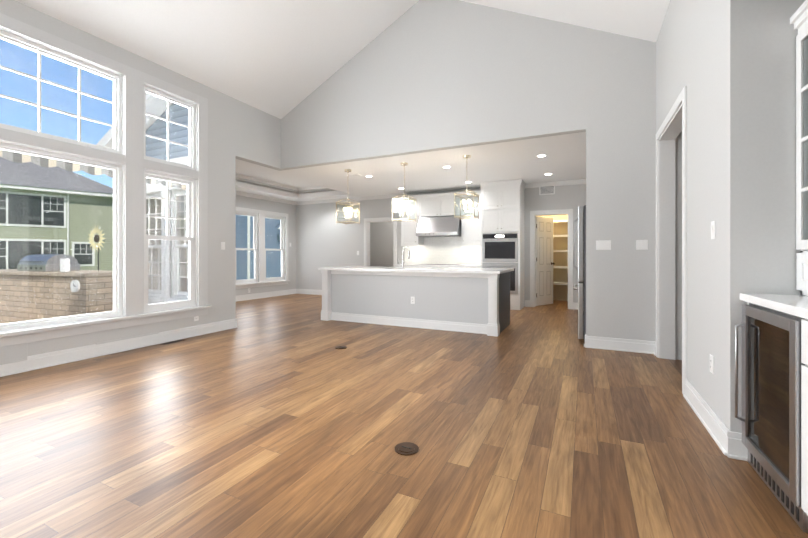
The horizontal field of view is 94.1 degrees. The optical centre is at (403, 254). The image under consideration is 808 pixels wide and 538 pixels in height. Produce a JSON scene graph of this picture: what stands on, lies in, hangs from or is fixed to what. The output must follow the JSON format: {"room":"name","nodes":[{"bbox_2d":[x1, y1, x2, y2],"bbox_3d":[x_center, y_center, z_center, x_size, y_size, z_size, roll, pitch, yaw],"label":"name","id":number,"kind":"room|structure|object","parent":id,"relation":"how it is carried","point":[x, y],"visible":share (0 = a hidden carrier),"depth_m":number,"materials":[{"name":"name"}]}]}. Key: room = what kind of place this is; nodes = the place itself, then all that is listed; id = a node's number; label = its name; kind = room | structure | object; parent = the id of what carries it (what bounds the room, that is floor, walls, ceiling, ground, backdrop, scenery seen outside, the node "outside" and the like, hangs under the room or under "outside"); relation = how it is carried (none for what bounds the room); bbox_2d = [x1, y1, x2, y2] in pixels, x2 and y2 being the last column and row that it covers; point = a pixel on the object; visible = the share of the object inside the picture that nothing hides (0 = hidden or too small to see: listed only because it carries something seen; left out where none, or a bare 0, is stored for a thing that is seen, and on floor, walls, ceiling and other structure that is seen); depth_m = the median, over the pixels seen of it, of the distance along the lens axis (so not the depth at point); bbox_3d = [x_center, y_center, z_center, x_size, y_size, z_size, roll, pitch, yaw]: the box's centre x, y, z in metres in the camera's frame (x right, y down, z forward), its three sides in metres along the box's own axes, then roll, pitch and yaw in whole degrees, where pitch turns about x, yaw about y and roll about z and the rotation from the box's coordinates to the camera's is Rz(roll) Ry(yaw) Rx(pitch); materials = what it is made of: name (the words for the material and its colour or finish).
{"room":"living room","nodes":[
{"label":"living room","id":0,"kind":"room"},
{"bbox_2d":[0,0,283,355],"bbox_3d":[-3.649,-0.710,4.078,0.150,3.720,6.450,0,0,26],"label":"wall","id":1,"kind":"structure","parent":0,"point":[239,130],"depth_m":5.63,"materials":[{"name":"grey paint"}]},
{"bbox_2d":[0,29,121,153],"bbox_3d":[-3.978,-1.675,3.415,0.100,0.970,2.530,0,0,26],"label":"transom","id":2,"kind":"object","parent":1,"relation":"in","point":[39,49],"visible":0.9,"depth_m":4.08,"materials":[{"name":"clear glass"}]},
{"bbox_2d":[0,150,186,189],"bbox_3d":[-3.978,-1.132,3.914,0.298,0.315,3.930,0,0,26],"label":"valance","id":3,"kind":"object","parent":1,"relation":"attached to","point":[46,163],"depth_m":4.36,"materials":[{"name":"white fabric"}]},
{"bbox_2d":[0,13,210,346],"bbox_3d":[-3.725,-0.705,3.831,0.197,3.150,3.800,0,0,26],"label":"window","id":4,"kind":"structure","parent":1,"relation":"in","point":[117,237],"depth_m":4.51,"materials":[{"name":"white plastic"}]},
{"bbox_2d":[0,318,237,376],"bbox_3d":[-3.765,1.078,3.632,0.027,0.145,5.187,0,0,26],"label":"baseboard","id":5,"kind":"structure","parent":1,"relation":"attached to","point":[34,362],"depth_m":4.33,"materials":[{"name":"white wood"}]},
{"bbox_2d":[144,170,195,312],"bbox_3d":[-3.176,-0.175,5.071,0.115,1.830,0.750,0,0,26],"label":"window","id":6,"kind":"structure","parent":1,"relation":"in","point":[191,213],"depth_m":5.10,"materials":[{"name":"white plastic"}]},
{"bbox_2d":[144,85,195,169],"bbox_3d":[-3.183,-1.675,5.074,0.100,0.970,0.750,0,0,26],"label":"transom window","id":7,"kind":"structure","parent":1,"relation":"in","point":[191,127],"depth_m":5.12,"materials":[{"name":"white plastic"}]},
{"bbox_2d":[221,242,224,249],"bbox_3d":[-2.761,-0.140,5.742,0.012,0.115,0.070,0,0,26],"label":"light switch","id":8,"kind":"object","parent":1,"relation":"attached to","point":[222,245],"visible":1,"depth_m":5.74,"materials":[{"name":"white plastic"}]},
{"bbox_2d":[96,93,188,303],"bbox_3d":[-3.304,-0.871,8.550,3.095,4.342,5.185,0,0,26],"label":"wall","id":9,"kind":"structure","parent":0,"point":[179,138],"depth_m":6.41,"materials":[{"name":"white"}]},
{"bbox_2d":[236,289,295,301],"bbox_3d":[-4.179,1.077,9.178,0.027,0.145,4.510,0,0,26],"label":"baseboard","id":10,"kind":"structure","parent":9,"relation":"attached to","point":[288,292],"depth_m":10.09,"materials":[{"name":"white wood"}]},
{"bbox_2d":[236,191,296,204],"bbox_3d":[-4.153,-1.528,9.165,0.085,0.085,4.510,0,0,26],"label":"crown molding","id":11,"kind":"structure","parent":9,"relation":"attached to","point":[240,193],"depth_m":10.06,"materials":[{"name":"white wood"}]},
{"bbox_2d":[236,174,297,190],"bbox_3d":[-3.624,-1.820,9.023,0.060,0.060,3.210,0,0,26],"label":"crown molding","id":12,"kind":"structure","parent":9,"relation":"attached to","point":[237,175],"depth_m":9.37,"materials":[{"name":"white wood"}]},
{"bbox_2d":[298,186,325,190],"bbox_3d":[-2.168,-1.820,10.071,1.620,0.060,0.060,0,0,26],"label":"crown molding","id":13,"kind":"structure","parent":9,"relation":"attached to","point":[315,187],"depth_m":10.23,"materials":[{"name":"white wood"}]},
{"bbox_2d":[146,189,182,298],"bbox_3d":[-4.084,-0.310,6.548,2.770,2.920,0.150,0,0,26],"label":"wall","id":14,"kind":"structure","parent":0,"point":[170,244],"depth_m":6.42,"materials":[{"name":"grey paint"}]},
{"bbox_2d":[146,192,160,296],"bbox_3d":[-4.477,-0.185,6.734,0.800,1.830,0.115,0,0,26],"label":"dining room window","id":15,"kind":"structure","parent":14,"relation":"in","point":[155,292],"depth_m":6.71,"materials":[{"name":"white plastic"}]},
{"bbox_2d":[172,189,188,298],"bbox_3d":[-4.010,-0.215,6.551,2.020,1.950,0.189,0,0,26],"label":"dining room window","id":16,"kind":"structure","parent":14,"relation":"in","point":[176,282],"depth_m":6.41,"materials":[{"name":"white plastic"}]},
{"bbox_2d":[146,195,295,295],"bbox_3d":[-4.258,-0.310,9.216,0.150,2.920,4.810,0,0,26],"label":"wall","id":17,"kind":"structure","parent":0,"point":[261,204],"depth_m":9.92,"materials":[{"name":"grey paint"}]},
{"bbox_2d":[236,207,289,288],"bbox_3d":[-3.822,-0.175,10.044,0.190,2.030,1.980,0,0,26],"label":"dining room window","id":18,"kind":"structure","parent":17,"relation":"in","point":[255,239],"depth_m":9.92,"materials":[{"name":"white plastic"}]},
{"bbox_2d":[265,214,284,281],"bbox_3d":[-3.649,-0.185,10.493,0.115,1.830,0.800,0,0,26],"label":"dining room window","id":19,"kind":"structure","parent":17,"relation":"in","point":[281,219],"depth_m":10.72,"materials":[{"name":"white plastic"}]},
{"bbox_2d":[15,0,669,118],"bbox_3d":[-0.998,-3.248,2.807,6.030,1.705,6.450,0,0,26],"label":"ceiling","id":20,"kind":"structure","parent":0,"point":[280,59],"depth_m":4.95,"materials":[{"name":"white paint"}]},
{"bbox_2d":[0,294,807,537],"bbox_3d":[-0.205,1.210,5.698,10.500,0.120,12.350,0,0,26],"label":"floor","id":21,"kind":"structure","parent":0,"point":[282,416],"depth_m":2.32,"materials":[{"name":"brown wood"}]},
{"bbox_2d":[161,339,183,344],"bbox_3d":[-3.044,1.147,4.958,0.080,0.006,0.300,0,0,26],"label":"floor vent","id":22,"kind":"object","parent":21,"relation":"in","point":[172,342],"visible":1,"depth_m":4.93,"materials":[{"name":"brown metal"}]},
{"bbox_2d":[335,346,346,348],"bbox_3d":[-0.781,1.145,4.660,0.143,0.011,0.143,0,0,-19],"label":"electrical outlet cover","id":23,"kind":"object","parent":21,"relation":"on","point":[338,347],"depth_m":4.63,"materials":[{"name":"brown metal"}]},
{"bbox_2d":[393,264,412,266],"bbox_3d":[0.102,0.707,9.275,0.482,0.884,0.629,0,0,26],"label":"base cabinet","id":24,"kind":"object","parent":21,"relation":"on","point":[395,265],"depth_m":8.96,"materials":[{"name":"white wood"}]},
{"bbox_2d":[449,264,480,267],"bbox_3d":[0.835,0.245,8.919,2.133,0.040,0.638,0,0,26],"label":"countertop","id":25,"kind":"structure","parent":24,"relation":"on","point":[450,265],"depth_m":8.36,"materials":[{"name":"white stone"}]},
{"bbox_2d":[394,442,418,455],"bbox_3d":[0.016,1.145,2.226,0.143,0.011,0.143,0,0,-19],"label":"electrical outlet cover","id":26,"kind":"object","parent":21,"relation":"on","point":[406,448],"depth_m":2.22,"materials":[{"name":"brown metal"}]},
{"bbox_2d":[321,270,513,336],"bbox_3d":[0.162,0.707,6.441,3.088,0.885,1.094,0,0,26],"label":"kitchen island","id":27,"kind":"object","parent":21,"relation":"on","point":[472,300],"depth_m":5.95,"materials":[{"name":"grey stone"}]},
{"bbox_2d":[318,266,509,273],"bbox_3d":[0.164,0.245,6.445,3.160,0.040,1.165,0,0,26],"label":"island countertop","id":28,"kind":"structure","parent":27,"relation":"on","point":[405,270],"depth_m":5.91,"materials":[{"name":"white stone"}]},
{"bbox_2d":[398,246,409,267],"bbox_3d":[0.004,0.037,6.532,0.138,0.376,0.211,0,0,26],"label":"faucet","id":29,"kind":"object","parent":28,"relation":"on","point":[402,264],"depth_m":6.45,"materials":[{"name":"silver metal"}]},
{"bbox_2d":[413,264,428,266],"bbox_3d":[0.460,0.707,9.104,0.538,0.884,0.629,0,0,26],"label":"base cabinet","id":30,"kind":"object","parent":21,"relation":"on","point":[414,265],"depth_m":8.82,"materials":[{"name":"white wood"}]},
{"bbox_2d":[429,264,444,266],"bbox_3d":[0.843,0.707,8.920,0.538,0.884,0.629,0,0,26],"label":"base cabinet","id":31,"kind":"object","parent":21,"relation":"on","point":[444,265],"depth_m":8.65,"materials":[{"name":"white wood"}]},
{"bbox_2d":[480,179,525,309],"bbox_3d":[2.179,-0.208,8.238,0.874,2.714,0.704,0,0,26],"label":"tall cabinet","id":32,"kind":"object","parent":21,"relation":"on","point":[502,224],"visible":0.83,"depth_m":7.97,"materials":[{"name":"white wood"}]},
{"bbox_2d":[573,205,585,341],"bbox_3d":[2.781,0.255,5.109,0.865,1.789,0.910,0,0,26],"label":"refrigerator","id":33,"kind":"object","parent":21,"relation":"on","point":[581,267],"visible":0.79,"depth_m":4.84,"materials":[{"name":"silver metal"}]},
{"bbox_2d":[735,304,807,532],"bbox_3d":[2.001,0.709,1.713,0.621,0.880,0.600,0,0,26],"label":"beverage cooler","id":34,"kind":"object","parent":21,"relation":"on","point":[770,419],"visible":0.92,"depth_m":1.77,"materials":[{"name":"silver metal"}]},
{"bbox_2d":[801,321,807,514],"bbox_3d":[1.765,0.702,1.130,0.594,0.894,0.646,0,0,26],"label":"base cabinet","id":35,"kind":"object","parent":21,"relation":"on","point":[804,324],"depth_m":1.52,"materials":[{"name":"white wood"}]},
{"bbox_2d":[740,293,807,320],"bbox_3d":[1.780,0.235,1.178,0.608,0.040,1.812,0,0,26],"label":"countertop","id":36,"kind":"structure","parent":35,"relation":"on","point":[796,305],"depth_m":1.78,"materials":[{"name":"white stone"}]},
{"bbox_2d":[790,0,807,295],"bbox_3d":[1.872,-0.534,1.134,0.404,1.494,1.811,0,0,26],"label":"hutch","id":37,"kind":"object","parent":36,"relation":"on","point":[799,19],"visible":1,"depth_m":1.98,"materials":[{"name":"white wood"}]},
{"bbox_2d":[236,132,585,201],"bbox_3d":[-0.358,-1.785,7.346,8.800,0.430,4.810,0,0,26],"label":"ceiling","id":38,"kind":"structure","parent":0,"point":[564,159],"depth_m":7.07,"materials":[{"name":"grey paint"}]},
{"bbox_2d":[336,169,359,224],"bbox_3d":[-1.033,-1.069,6.932,0.321,0.999,0.322,0,0,26],"label":"pendant lantern","id":39,"kind":"object","parent":38,"relation":"hanging from","point":[345,210],"visible":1,"depth_m":6.91,"materials":[{"name":"glass"}]},
{"bbox_2d":[345,174,361,176],"bbox_3d":[-0.994,-1.565,7.407,0.300,0.008,0.150,0,0,26],"label":"ceiling vent","id":40,"kind":"object","parent":38,"relation":"in","point":[352,175],"visible":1,"depth_m":7.39,"materials":[{"name":"white metal"}]},
{"bbox_2d":[392,162,415,222],"bbox_3d":[0.004,-1.069,6.435,0.321,0.999,0.322,0,0,26],"label":"pendant lantern","id":41,"kind":"object","parent":38,"relation":"hanging from","point":[402,216],"visible":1,"depth_m":6.40,"materials":[{"name":"glass"}]},
{"bbox_2d":[365,154,552,188],"bbox_3d":[1.052,-1.566,7.407,3.460,0.007,1.850,0,0,26],"label":"recessed light","id":42,"kind":"object","parent":38,"relation":"in","point":[542,155],"visible":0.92,"depth_m":7.22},
{"bbox_2d":[454,155,478,219],"bbox_3d":[0.996,-1.069,5.960,0.321,0.999,0.322,0,0,26],"label":"pendant lantern","id":43,"kind":"object","parent":38,"relation":"hanging from","point":[468,216],"visible":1,"depth_m":5.93,"materials":[{"name":"glass"}]},
{"bbox_2d":[296,184,585,305],"bbox_3d":[0.649,-0.260,9.447,8.800,2.820,0.150,0,0,26],"label":"wall","id":44,"kind":"structure","parent":0,"point":[323,239],"depth_m":10.37,"materials":[{"name":"grey paint"}]},
{"bbox_2d":[296,289,321,294],"bbox_3d":[-2.142,1.077,10.687,2.335,0.145,0.027,0,0,26],"label":"baseboard","id":45,"kind":"structure","parent":44,"relation":"attached to","point":[298,291],"depth_m":10.99,"materials":[{"name":"white wood"}]},
{"bbox_2d":[297,193,406,204],"bbox_3d":[-1.552,-1.528,10.372,3.550,0.085,0.085,0,0,26],"label":"crown molding","id":46,"kind":"structure","parent":44,"relation":"attached to","point":[390,195],"depth_m":10.29,"materials":[{"name":"white wood"}]},
{"bbox_2d":[401,198,422,245],"bbox_3d":[0.210,-0.817,9.373,0.470,1.134,0.359,0,0,26],"label":"upper cabinet","id":47,"kind":"object","parent":44,"relation":"attached to","point":[408,228],"depth_m":9.20,"materials":[{"name":"white wood"}]},
{"bbox_2d":[416,216,460,236],"bbox_3d":[0.860,-0.672,8.939,1.020,0.467,0.580,0,0,26],"label":"range hood","id":48,"kind":"object","parent":44,"relation":"attached to","point":[447,226],"visible":1,"depth_m":8.76,"materials":[{"name":"silver metal"}]},
{"bbox_2d":[419,194,458,217],"bbox_3d":[0.908,-1.152,9.038,1.080,0.464,0.359,0,0,26],"label":"upper cabinet","id":49,"kind":"object","parent":44,"relation":"attached to","point":[436,205],"depth_m":8.88,"materials":[{"name":"white wood"}]},
{"bbox_2d":[405,236,480,264],"bbox_3d":[0.976,-0.343,9.201,2.121,1.134,0.009,0,0,26],"label":"backsplash","id":50,"kind":"structure","parent":44,"relation":"attached to","point":[442,250],"depth_m":9.20,"materials":[{"name":"tile"}]},
{"bbox_2d":[459,194,480,245],"bbox_3d":[1.627,-0.817,8.694,0.513,1.134,0.359,0,0,26],"label":"upper cabinet","id":51,"kind":"object","parent":44,"relation":"attached to","point":[470,228],"depth_m":8.54,"materials":[{"name":"white wood"}]},
{"bbox_2d":[539,186,554,194],"bbox_3d":[3.111,-1.415,8.175,0.320,0.210,0.016,0,0,26],"label":"air vent","id":52,"kind":"object","parent":44,"relation":"in","point":[547,190],"visible":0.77,"depth_m":8.17,"materials":[{"name":"metal"}]},
{"bbox_2d":[530,209,572,308],"bbox_3d":[3.216,0.087,8.208,0.870,2.125,0.169,0,0,26],"label":"door frame","id":53,"kind":"structure","parent":44,"relation":"attached to","point":[569,212],"depth_m":8.20,"materials":[{"name":"white wood"}]},
{"bbox_2d":[525,179,585,187],"bbox_3d":[3.552,-1.528,7.926,1.950,0.085,0.085,0,0,26],"label":"crown molding","id":54,"kind":"structure","parent":44,"relation":"attached to","point":[544,184],"depth_m":8.05,"materials":[{"name":"white wood"}]},
{"bbox_2d":[573,302,577,309],"bbox_3d":[3.991,1.077,7.748,0.925,0.145,0.027,0,0,26],"label":"baseboard","id":55,"kind":"structure","parent":44,"relation":"attached to","point":[575,305],"depth_m":7.92,"materials":[{"name":"white wood"}]},
{"bbox_2d":[281,0,655,340],"bbox_3d":[0.370,-1.400,5.661,5.730,5.100,0.120,0,0,26],"label":"wall","id":56,"kind":"structure","parent":0,"point":[420,76],"depth_m":5.03,"materials":[{"name":"grey paint"}]},
{"bbox_2d":[596,240,610,249],"bbox_3d":[2.438,-0.120,4.596,0.162,0.115,0.012,0,0,26],"label":"light switch","id":57,"kind":"object","parent":56,"relation":"attached to","point":[603,244],"visible":1,"depth_m":4.59,"materials":[{"name":"white plastic"}]},
{"bbox_2d":[584,334,655,355],"bbox_3d":[2.586,1.078,4.532,0.757,0.145,0.060,0,0,26],"label":"baseboard","id":58,"kind":"structure","parent":56,"relation":"attached to","point":[628,345],"depth_m":4.51,"materials":[{"name":"white wood"}]},
{"bbox_2d":[636,240,647,249],"bbox_3d":[2.799,-0.120,4.423,0.116,0.115,0.012,0,0,26],"label":"light switch","id":59,"kind":"object","parent":56,"relation":"attached to","point":[641,244],"visible":1,"depth_m":4.42,"materials":[{"name":"white plastic"}]},
{"bbox_2d":[370,215,567,300],"bbox_3d":[1.431,-0.225,10.209,7.650,2.750,1.900,0,0,26],"label":"wall","id":60,"kind":"structure","parent":0,"point":[560,292],"depth_m":9.57,"materials":[{"name":"grey paint"}]},
{"bbox_2d":[364,218,396,266],"bbox_3d":[-0.603,0.082,10.039,1.000,2.135,0.169,0,0,26],"label":"door frame","id":61,"kind":"structure","parent":60,"relation":"attached to","point":[367,221],"depth_m":10.14,"materials":[{"name":"white wood"}]},
{"bbox_2d":[536,216,554,305],"bbox_3d":[3.213,0.138,8.605,0.664,2.000,0.183,0,0,-36],"label":"pantry door","id":62,"kind":"structure","parent":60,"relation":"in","point":[544,261],"depth_m":8.58,"materials":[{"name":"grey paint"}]},
{"bbox_2d":[553,220,567,284],"bbox_3d":[3.911,-0.061,9.311,2.096,1.582,0.373,0,0,26],"label":"shelf","id":63,"kind":"object","parent":60,"relation":"attached to","point":[561,283],"visible":0.1,"depth_m":9.14,"materials":[{"name":"white wood"}]},
{"bbox_2d":[675,131,681,359],"bbox_3d":[3.318,-0.225,2.928,1.650,2.750,2.200,0,0,26],"label":"wall","id":64,"kind":"structure","parent":0,"point":[678,247],"depth_m":4.13,"materials":[{"name":"grey paint"}]},
{"bbox_2d":[656,0,804,432],"bbox_3d":[2.713,-0.710,2.996,0.800,3.720,10.000,0,0,26],"label":"wall","id":65,"kind":"structure","parent":0,"point":[730,65],"depth_m":2.15,"materials":[{"name":"grey paint"}]},
{"bbox_2d":[656,86,686,393],"bbox_3d":[2.650,-0.112,3.636,0.169,2.525,1.370,0,0,26],"label":"door frame","id":66,"kind":"structure","parent":65,"relation":"attached to","point":[673,125],"depth_m":4.14,"materials":[{"name":"white wood"}]},
{"bbox_2d":[710,354,713,373],"bbox_3d":[2.002,0.710,2.450,0.009,0.115,0.070,0,0,26],"label":"outlet","id":67,"kind":"object","parent":65,"relation":"attached to","point":[711,364],"visible":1,"depth_m":2.43,"materials":[{"name":"white plastic"}]},
{"bbox_2d":[711,221,714,238],"bbox_3d":[1.988,-0.160,2.423,0.012,0.115,0.070,0,0,26],"label":"light switch","id":68,"kind":"object","parent":65,"relation":"attached to","point":[712,229],"visible":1,"depth_m":2.40,"materials":[{"name":"white plastic"}]},
{"bbox_2d":[683,379,743,460],"bbox_3d":[2.073,1.078,2.583,0.057,0.145,1.027,0,0,26],"label":"baseboard","id":69,"kind":"structure","parent":65,"relation":"attached to","point":[729,443],"depth_m":2.34,"materials":[{"name":"white wood"}]},
{"label":"outside","id":70,"kind":"structure","parent":0,"visible":0},
{"bbox_3d":[-27.232,1.449,35.261,200.000,0.300,200.000,0,0,26],"label":"lawn","id":71,"kind":"structure","parent":70,"visible":0},
{"bbox_2d":[0,157,112,270],"bbox_3d":[-25.961,-2.635,21.279,15.600,7.870,10.000,0,0,-44],"label":"neighboring house","id":72,"kind":"structure","parent":71,"relation":"on","point":[79,224],"depth_m":21.23,"materials":[{"name":"green wood"}]},
{"bbox_2d":[236,215,280,279],"bbox_3d":[-7.728,-2.851,24.358,10.000,8.300,15.000,0,0,26],"label":"neighbor house","id":73,"kind":"structure","parent":71,"relation":"on","point":[245,220],"depth_m":16.37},
{"bbox_3d":[-8.505,1.290,3.572,8.170,0.020,9.040,0,0,26],"label":"patio","id":74,"kind":"object","parent":71,"relation":"on","visible":0},
{"bbox_2d":[0,274,67,323],"bbox_3d":[-6.307,0.815,6.799,2.250,0.930,0.734,0,0,21],"label":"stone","id":75,"kind":"object","parent":74,"relation":"on","point":[5,296],"depth_m":6.49,"materials":[{"name":"concrete"}]},
{"bbox_2d":[0,270,112,277],"bbox_3d":[-6.493,0.320,6.887,3.440,0.060,0.800,0,0,21],"label":"countertop","id":76,"kind":"structure","parent":75,"relation":"on","point":[75,273],"depth_m":6.24,"materials":[{"name":"grey stone"}]},
{"bbox_2d":[17,254,79,265],"bbox_3d":[-6.523,0.075,6.909,0.830,0.170,0.480,0,0,21],"label":"grill","id":77,"kind":"object","parent":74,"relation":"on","point":[32,260],"depth_m":6.70,"materials":[{"name":"metal"}]},
{"bbox_2d":[68,274,112,315],"bbox_3d":[-5.091,0.815,6.341,0.350,0.930,0.734,0,0,21],"label":"base cabinet","id":78,"kind":"object","parent":74,"relation":"on","point":[94,304],"depth_m":6.08,"materials":[{"name":"brick"}]}
]}

